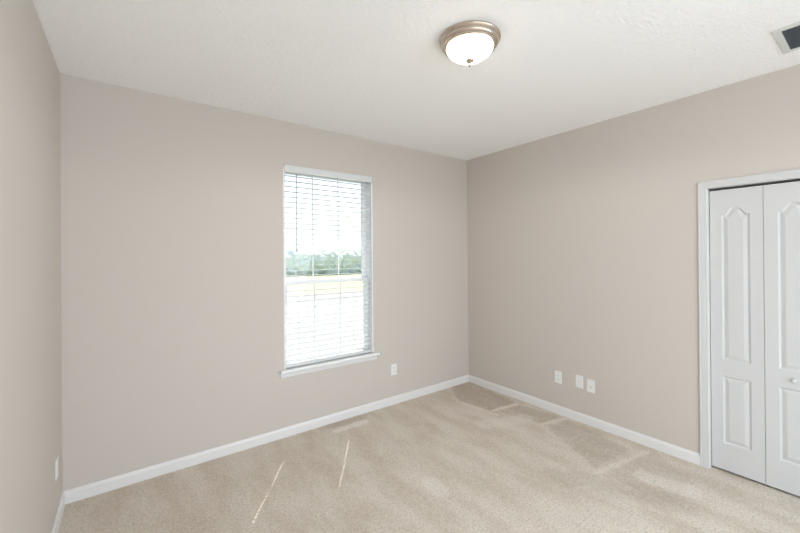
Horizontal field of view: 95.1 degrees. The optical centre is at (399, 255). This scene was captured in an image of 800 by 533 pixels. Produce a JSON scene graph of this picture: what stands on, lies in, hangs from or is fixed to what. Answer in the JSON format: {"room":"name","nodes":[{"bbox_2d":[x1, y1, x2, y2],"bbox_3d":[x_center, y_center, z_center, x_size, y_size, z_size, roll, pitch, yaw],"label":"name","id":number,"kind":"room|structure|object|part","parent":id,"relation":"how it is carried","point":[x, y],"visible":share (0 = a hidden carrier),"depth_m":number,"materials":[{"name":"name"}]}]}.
{"room":"empty bedroom","nodes":[
{"label":"empty bedroom","id":0,"kind":"room"},
{"bbox_2d":[0,0,61,532],"bbox_3d":[-0.370,0.191,-0.212,0.150,2.740,6.200,0,0,-36],"label":"wall","id":1,"kind":"structure","parent":0,"point":[30,179],"depth_m":1.58,"materials":[{"name":"beige paint"}]},
{"bbox_2d":[55,456,58,480],"bbox_3d":[-2.001,1.241,2.135,0.009,0.115,0.070,0,0,-36],"label":"wall outlet","id":2,"kind":"object","parent":1,"relation":"attached to","point":[56,460],"visible":1,"depth_m":2.11,"materials":[{"name":"white plastic"}]},
{"bbox_2d":[51,491,64,532],"bbox_3d":[-0.294,1.520,-0.166,0.014,0.081,6.200,0,0,-36],"label":"baseboard","id":3,"kind":"structure","parent":1,"relation":"attached to","point":[59,513],"depth_m":2.14,"materials":[{"name":"white paint"}]},
{"bbox_2d":[60,73,468,490],"bbox_3d":[-0.701,0.201,3.493,4.027,2.740,0.150,0,0,-36],"label":"wall","id":4,"kind":"structure","parent":0,"point":[172,230],"depth_m":2.81,"materials":[{"name":"beige paint"}]},
{"bbox_2d":[63,375,468,503],"bbox_3d":[-0.641,1.530,3.425,3.727,0.081,0.014,0,0,-36],"label":"baseboard","id":5,"kind":"structure","parent":4,"relation":"attached to","point":[102,486],"depth_m":2.92,"materials":[{"name":"white paint"}]},
{"bbox_2d":[280,164,379,378],"bbox_3d":[-0.670,0.133,3.486,1.001,1.856,0.198,0,0,-36],"label":"window","id":6,"kind":"structure","parent":4,"relation":"in","point":[305,369],"depth_m":3.62,"materials":[{"name":"white plastic"}]},
{"bbox_3d":[-0.720,-0.260,3.546,0.887,1.045,0.035,0,0,-36],"label":"sash","id":7,"kind":"part","parent":6,"relation":"part of","materials":[{"name":"white plastic"}]},
{"bbox_3d":[-0.692,0.598,3.515,0.887,0.755,0.035,0,0,-36],"label":"sash","id":8,"kind":"part","parent":6,"relation":"part of","materials":[{"name":"white plastic"}]},
{"bbox_2d":[284,164,372,367],"bbox_3d":[-0.652,0.096,3.463,0.902,1.778,0.081,0,0,-36],"label":"window blind","id":9,"kind":"object","parent":6,"relation":"attached to","point":[287,168],"visible":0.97,"depth_m":3.41,"materials":[{"name":"white plastic"}]},
{"bbox_3d":[-0.919,0.110,3.281,0.002,1.717,0.047,0,0,-36],"label":"ladder cord","id":10,"kind":"part","parent":9,"relation":"part of","materials":[{"name":"white fabric"}]},
{"bbox_3d":[-0.655,0.971,3.469,0.879,0.028,0.052,0,0,-36],"label":"rail","id":11,"kind":"part","parent":9,"relation":"part of","materials":[{"name":"white plastic"}]},
{"bbox_3d":[-0.465,0.107,3.617,0.002,1.717,0.047,0,0,-36],"label":"ladder cord","id":12,"kind":"part","parent":9,"relation":"part of","materials":[{"name":"white fabric"}]},
{"bbox_3d":[-0.640,0.998,3.453,1.001,0.022,0.120,0,0,-36],"label":"sill","id":13,"kind":"part","parent":6,"relation":"part of","materials":[{"name":"white plastic"}]},
{"bbox_2d":[391,364,396,375],"bbox_3d":[-0.064,1.204,3.858,0.070,0.115,0.009,0,0,-36],"label":"wall outlet","id":14,"kind":"object","parent":4,"relation":"attached to","point":[393,366],"visible":1,"depth_m":3.85,"materials":[{"name":"white plastic"}]},
{"bbox_2d":[285,222,360,274],"bbox_3d":[-9.027,-0.837,41.408,25.600,5.400,9.600,0,0,-36],"label":"sky","id":15,"kind":"structure","parent":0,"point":[347,246],"depth_m":38.70,"materials":[{"name":"white"}]},
{"bbox_2d":[33,0,799,159],"bbox_3d":[1.176,-1.250,0.944,4.027,0.120,6.500,0,0,-36],"label":"ceiling","id":16,"kind":"structure","parent":0,"point":[376,70],"depth_m":2.18,"materials":[{"name":"white paint"}]},
{"bbox_2d":[439,20,500,66],"bbox_3d":[0.381,-1.104,1.994,0.330,0.155,0.330,0,0,-36],"label":"ceiling light","id":17,"kind":"object","parent":16,"relation":"attached to","point":[468,43],"visible":1,"depth_m":1.91,"materials":[{"name":"white glass"}]},
{"bbox_3d":[0.381,-1.103,1.994,0.252,0.064,0.252,0,0,-36],"label":"lamp shade","id":18,"kind":"part","parent":17,"relation":"part of","materials":[{"name":"white glass"}]},
{"bbox_2d":[772,21,799,53],"bbox_3d":[2.229,-1.191,1.908,0.359,0.010,0.359,0,0,-36],"label":"ceiling vent","id":19,"kind":"object","parent":16,"relation":"in","point":[787,37],"visible":1,"depth_m":1.99,"materials":[{"name":"white metal"}]},
{"bbox_2d":[58,382,799,532],"bbox_3d":[1.501,1.608,1.161,4.777,0.120,6.500,0,0,-36],"label":"floor","id":20,"kind":"structure","parent":0,"point":[468,457],"depth_m":2.46,"materials":[{"name":"beige carpet"}]},
{"bbox_2d":[467,64,799,453],"bbox_3d":[2.746,0.170,2.094,0.150,2.740,6.200,0,0,-36],"label":"wall","id":21,"kind":"structure","parent":0,"point":[583,241],"depth_m":3.15,"materials":[{"name":"beige paint"}]},
{"bbox_2d":[555,371,561,383],"bbox_3d":[1.550,1.194,3.586,0.009,0.115,0.070,0,0,-36],"label":"wall outlet","id":22,"kind":"object","parent":21,"relation":"attached to","point":[558,375],"visible":1,"depth_m":3.58,"materials":[{"name":"white plastic"}]},
{"bbox_2d":[576,375,582,388],"bbox_3d":[1.674,1.179,3.415,0.012,0.115,0.070,0,0,-36],"label":"wall plate","id":23,"kind":"object","parent":21,"relation":"attached to","point":[579,379],"visible":1,"depth_m":3.41,"materials":[{"name":"white plastic"}]},
{"bbox_2d":[469,375,699,465],"bbox_3d":[1.530,1.512,3.612,0.014,0.081,2.296,0,0,-36],"label":"baseboard","id":24,"kind":"structure","parent":21,"relation":"attached to","point":[690,456],"depth_m":3.27,"materials":[{"name":"white paint"}]},
{"bbox_2d":[587,379,594,392],"bbox_3d":[1.739,1.191,3.331,0.008,0.115,0.070,0,0,-36],"label":"wall plate","id":25,"kind":"object","parent":21,"relation":"attached to","point":[590,383],"visible":1,"depth_m":3.33,"materials":[{"name":"white plastic"}]},
{"bbox_2d":[697,169,799,468],"bbox_3d":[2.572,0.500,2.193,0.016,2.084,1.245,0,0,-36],"label":"trim","id":26,"kind":"structure","parent":21,"relation":"attached to","point":[702,187],"depth_m":2.66,"materials":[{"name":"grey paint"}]},
{"bbox_2d":[709,179,799,495],"bbox_3d":[2.605,0.521,2.217,0.071,2.010,1.126,0,0,-36],"label":"door","id":27,"kind":"structure","parent":21,"relation":"in","point":[755,228],"depth_m":2.47,"materials":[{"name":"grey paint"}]},
{"label":"outside","id":28,"kind":"structure","parent":0,"visible":0},
{"bbox_2d":[286,273,362,295],"bbox_3d":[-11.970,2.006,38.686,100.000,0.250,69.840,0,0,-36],"label":"lawn","id":29,"kind":"structure","parent":28,"point":[347,284],"depth_m":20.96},
{"bbox_2d":[285,249,360,275],"bbox_3d":[-6.032,0.728,35.514,20.918,2.732,1.878,0,0,-36],"label":"hedge","id":30,"kind":"object","parent":29,"relation":"on","point":[351,261],"visible":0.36,"depth_m":34.12,"materials":[{"name":"green plant"}]},
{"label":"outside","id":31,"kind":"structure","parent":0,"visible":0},
{"bbox_2d":[287,291,363,358],"bbox_3d":[5.027,1.690,15.711,80.000,0.021,12.000,0,0,-36],"label":"driveway","id":32,"kind":"structure","parent":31,"point":[300,298],"depth_m":9.50,"materials":[{"name":"grey concrete"}]}
]}

